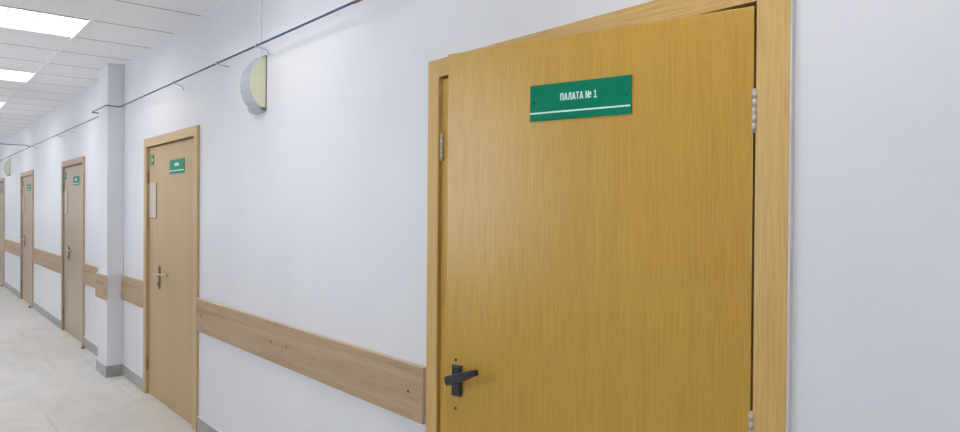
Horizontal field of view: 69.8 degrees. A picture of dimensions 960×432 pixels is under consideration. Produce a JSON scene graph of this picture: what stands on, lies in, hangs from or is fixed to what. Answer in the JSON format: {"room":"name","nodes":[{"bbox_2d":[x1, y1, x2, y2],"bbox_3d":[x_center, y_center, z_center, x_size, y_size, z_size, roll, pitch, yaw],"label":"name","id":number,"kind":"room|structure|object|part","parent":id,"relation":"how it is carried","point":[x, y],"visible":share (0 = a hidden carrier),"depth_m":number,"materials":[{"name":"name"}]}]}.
{"room":"hospital interior","nodes":[
{"label":"hospital interior","id":0,"kind":"room"},
{"bbox_2d":[0,282,194,431],"bbox_3d":[-4.365,1.494,7.658,5.540,0.100,25.940,0,1,-40],"label":"floor","id":1,"kind":"structure","parent":0,"point":[48,383],"depth_m":5.83,"materials":[{"name":"tile"}]},
{"bbox_2d":[98,63,123,364],"bbox_3d":[-3.438,0.039,6.410,0.136,2.844,0.370,0,1,-40],"label":"pillar","id":2,"kind":"structure","parent":0,"point":[111,76],"depth_m":6.28,"materials":[{"name":"paint"}]},
{"bbox_2d":[95,273,106,299],"bbox_3d":[-3.502,0.647,6.359,0.024,0.222,0.374,0,1,-40],"label":"board","id":3,"kind":"object","parent":2,"relation":"attached to","point":[100,279],"visible":1,"depth_m":6.32,"materials":[{"name":"brown wood"}]},
{"bbox_2d":[0,0,227,142],"bbox_3d":[-5.351,-1.491,6.783,2.900,0.180,25.940,0,1,-40],"label":"ceiling","id":4,"kind":"structure","parent":0,"point":[140,16],"depth_m":5.53,"materials":[{"name":"tile"}]},
{"bbox_2d":[0,69,34,81],"bbox_3d":[-4.756,-1.432,6.738,0.618,0.084,0.618,0,1,-40],"label":"ceiling light","id":5,"kind":"object","parent":4,"relation":"attached to","point":[11,75],"visible":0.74,"depth_m":6.87,"materials":[{"name":"white"}]},
{"bbox_2d":[0,5,88,36],"bbox_3d":[-3.149,-1.406,4.836,0.618,0.084,0.618,0,1,-40],"label":"ceiling light","id":6,"kind":"object","parent":4,"relation":"attached to","point":[10,17],"visible":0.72,"depth_m":4.91,"materials":[{"name":"white"}]},
{"bbox_2d":[0,0,199,136],"bbox_3d":[-5.365,-1.399,6.769,2.620,0.015,25.704,0,1,-40],"label":"grid","id":7,"kind":"object","parent":4,"relation":"attached to","point":[109,2],"visible":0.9,"depth_m":5.55,"materials":[{"name":"white metal"}]},
{"bbox_2d":[0,0,959,431],"bbox_3d":[-4.316,0.022,7.679,0.160,2.844,25.700,0,1,-40],"label":"wall","id":8,"kind":"structure","parent":0,"point":[313,206],"depth_m":2.88,"materials":[{"name":"paint"}]},
{"bbox_2d":[0,178,4,285],"bbox_3d":[-9.671,0.302,13.975,0.214,2.108,1.400,0,1,-40],"label":"door","id":9,"kind":"structure","parent":8,"relation":"in","point":[2,180],"depth_m":13.73,"materials":[{"name":"brown wood"}]},
{"bbox_2d":[3,159,9,175],"bbox_3d":[-8.762,-0.901,12.745,0.094,0.318,0.157,0,1,-40],"label":"loudspeaker","id":10,"kind":"object","parent":8,"relation":"attached to","point":[6,167],"visible":1,"depth_m":12.70,"materials":[{"name":"grey plastic"}]},
{"bbox_2d":[3,239,19,256],"bbox_3d":[-8.495,0.563,12.482,0.024,0.222,2.384,0,1,-40],"label":"board","id":11,"kind":"object","parent":8,"relation":"attached to","point":[10,246],"visible":1,"depth_m":12.39,"materials":[{"name":"brown wood"}]},
{"bbox_2d":[4,280,19,297],"bbox_3d":[-8.496,1.321,12.492,0.011,0.109,2.380,0,1,-40],"label":"baseboard","id":12,"kind":"structure","parent":8,"relation":"attached to","point":[7,285],"depth_m":12.39,"materials":[{"name":"grey ceramic"}]},
{"bbox_2d":[20,170,33,307],"bbox_3d":[-7.227,0.342,11.082,0.214,2.108,1.375,0,1,-40],"label":"door","id":13,"kind":"structure","parent":8,"relation":"in","point":[26,217],"depth_m":11.07,"materials":[{"name":"brown wood"}]},
{"bbox_2d":[22,195,23,211],"bbox_3d":[-7.581,-0.207,11.425,0.004,0.294,0.211,0,1,-40],"label":"pocket","id":14,"kind":"object","parent":13,"relation":"attached to","point":[22,195],"visible":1,"depth_m":11.46,"materials":[{"name":"beige paper"}]},
{"bbox_2d":[32,247,60,273],"bbox_3d":[-6.049,0.604,9.587,0.024,0.222,2.424,0,1,-40],"label":"board","id":15,"kind":"object","parent":8,"relation":"attached to","point":[49,260],"visible":1,"depth_m":9.40,"materials":[{"name":"brown wood"}]},
{"bbox_2d":[33,301,60,328],"bbox_3d":[-6.050,1.362,9.597,0.011,0.109,2.420,0,1,-40],"label":"baseboard","id":16,"kind":"structure","parent":8,"relation":"attached to","point":[55,320],"depth_m":9.48,"materials":[{"name":"grey ceramic"}]},
{"bbox_2d":[61,156,84,344],"bbox_3d":[-4.779,0.383,8.186,0.214,2.108,1.339,0,1,-40],"label":"door","id":17,"kind":"structure","parent":8,"relation":"in","point":[72,224],"depth_m":8.16,"materials":[{"name":"brown wood"}]},
{"bbox_2d":[64,191,67,214],"bbox_3d":[-5.122,-0.166,8.515,0.004,0.294,0.211,0,1,-40],"label":"pocket","id":18,"kind":"object","parent":17,"relation":"attached to","point":[65,192],"visible":1,"depth_m":8.49,"materials":[{"name":"white plastic"}]},
{"bbox_2d":[73,176,78,185],"bbox_3d":[-4.710,-0.411,8.027,0.005,0.106,0.344,0,1,-40],"label":"door sign","id":19,"kind":"object","parent":17,"relation":"attached to","point":[76,178],"visible":1,"depth_m":8.03,"materials":[{"name":"teal plastic"}]},
{"bbox_2d":[82,263,97,287],"bbox_3d":[-3.961,0.638,7.116,0.024,0.222,1.354,0,1,-40],"label":"board","id":20,"kind":"object","parent":8,"relation":"attached to","point":[88,271],"visible":0.46,"depth_m":7.33,"materials":[{"name":"brown wood"}]},
{"bbox_2d":[83,336,142,390],"bbox_3d":[-3.657,1.402,6.658,0.149,0.109,2.461,0,1,-40],"label":"baseboard","id":21,"kind":"structure","parent":8,"relation":"attached to","point":[114,370],"depth_m":6.26,"materials":[{"name":"grey ceramic"}]},
{"bbox_2d":[121,275,142,307],"bbox_3d":[-3.039,0.653,6.024,0.025,0.222,0.716,0,1,-40],"label":"board","id":22,"kind":"object","parent":8,"relation":"attached to","point":[131,288],"visible":0.88,"depth_m":5.99,"materials":[{"name":"brown wood"}]},
{"bbox_2d":[143,125,199,431],"bbox_3d":[-2.323,0.423,5.278,0.214,2.108,1.342,0,1,-40],"label":"door","id":23,"kind":"structure","parent":8,"relation":"in","point":[170,240],"depth_m":5.20,"materials":[{"name":"beige wood"}]},
{"bbox_2d":[151,155,153,165],"bbox_3d":[-2.673,-0.455,5.617,0.004,0.085,0.080,0,1,-40],"label":"number plaque","id":24,"kind":"object","parent":23,"relation":"attached to","point":[152,156],"visible":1,"depth_m":5.61,"materials":[{"name":"teal plastic"}]},
{"bbox_2d":[149,182,156,218],"bbox_3d":[-2.667,-0.126,5.609,0.004,0.294,0.211,0,1,-40],"label":"pocket","id":25,"kind":"object","parent":23,"relation":"attached to","point":[152,186],"visible":1,"depth_m":5.59,"materials":[{"name":"white plastic"}]},
{"bbox_3d":[-2.508,0.462,5.372,0.052,0.035,0.284,0,1,-40],"label":"lever","id":26,"kind":"part","parent":23,"relation":"part of","materials":[{"name":"silver metal"}]},
{"bbox_3d":[-2.547,0.489,5.464,0.008,0.180,0.040,0,1,-40],"label":"handle plate","id":27,"kind":"part","parent":23,"relation":"part of","materials":[{"name":"silver metal"}]},
{"bbox_2d":[170,158,184,173],"bbox_3d":[-2.256,-0.370,5.122,0.005,0.106,0.344,0,1,-40],"label":"door sign","id":28,"kind":"object","parent":23,"relation":"attached to","point":[177,165],"visible":1,"depth_m":5.11,"materials":[{"name":"teal plastic"}]},
{"bbox_2d":[197,416,220,431],"bbox_3d":[-1.073,1.444,3.708,0.011,0.109,2.687,0,1,-40],"label":"baseboard","id":29,"kind":"structure","parent":8,"relation":"attached to","point":[202,425],"depth_m":4.62,"materials":[{"name":"grey ceramic"}]},
{"bbox_2d":[240,55,266,113],"bbox_3d":[-1.284,-0.745,3.895,0.094,0.318,0.157,0,1,-40],"label":"loudspeaker","id":30,"kind":"object","parent":8,"relation":"attached to","point":[253,83],"visible":1,"depth_m":3.85,"materials":[{"name":"grey plastic"}]},
{"bbox_3d":[-1.258,-0.750,3.917,0.026,0.308,0.157,0,1,-40],"label":"plate","id":31,"kind":"part","parent":30,"relation":"part of","materials":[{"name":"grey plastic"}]},
{"bbox_2d":[259,0,261,57],"bbox_3d":[-1.252,-1.123,3.922,0.011,0.448,0.016,0,1,-40],"label":"cable conduit","id":32,"kind":"object","parent":8,"relation":"attached to","point":[260,1],"visible":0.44,"depth_m":3.92,"materials":[{"name":"white plastic"}]},
{"bbox_2d":[196,298,425,424],"bbox_3d":[-1.077,0.686,3.703,0.025,0.222,2.672,0,1,-40],"label":"board","id":33,"kind":"object","parent":8,"relation":"attached to","point":[396,385],"visible":0.91,"depth_m":3.27,"materials":[{"name":"brown wood"}]},
{"bbox_2d":[426,0,795,431],"bbox_3d":[0.211,0.467,2.091,0.457,2.108,1.417,0,1,-40],"label":"door","id":34,"kind":"structure","parent":8,"relation":"in","point":[633,272],"depth_m":1.85,"materials":[{"name":"brown wood"}]},
{"bbox_3d":[-0.076,0.517,2.159,0.036,0.098,0.022,1,1,35],"label":"handle plate","id":35,"kind":"part","parent":34,"relation":"part of","materials":[{"name":"grey metal"}]},
{"bbox_3d":[-0.049,0.492,2.105,0.125,0.065,0.054,1,1,35],"label":"lever","id":36,"kind":"part","parent":34,"relation":"part of","materials":[{"name":"grey metal"}]},
{"bbox_2d":[530,75,631,121],"bbox_3d":[0.275,-0.325,1.918,0.314,0.104,0.006,1,1,35],"label":"door sign","id":37,"kind":"object","parent":34,"relation":"attached to","point":[607,96],"visible":1,"depth_m":1.91,"materials":[{"name":"green plastic"}]},
{"bbox_3d":[-6.424,0.020,5.898,0.120,2.844,25.700,0,1,-40],"label":"wall","id":38,"kind":"structure","parent":0,"visible":0},
{"bbox_2d":[1,0,361,159],"bbox_3d":[-5.359,-1.005,6.718,2.544,0.046,25.600,0,1,-40],"label":"cable","id":39,"kind":"object","parent":38,"relation":"attached to","point":[354,1],"visible":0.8,"depth_m":4.12,"materials":[{"name":"plastic"}]}
]}

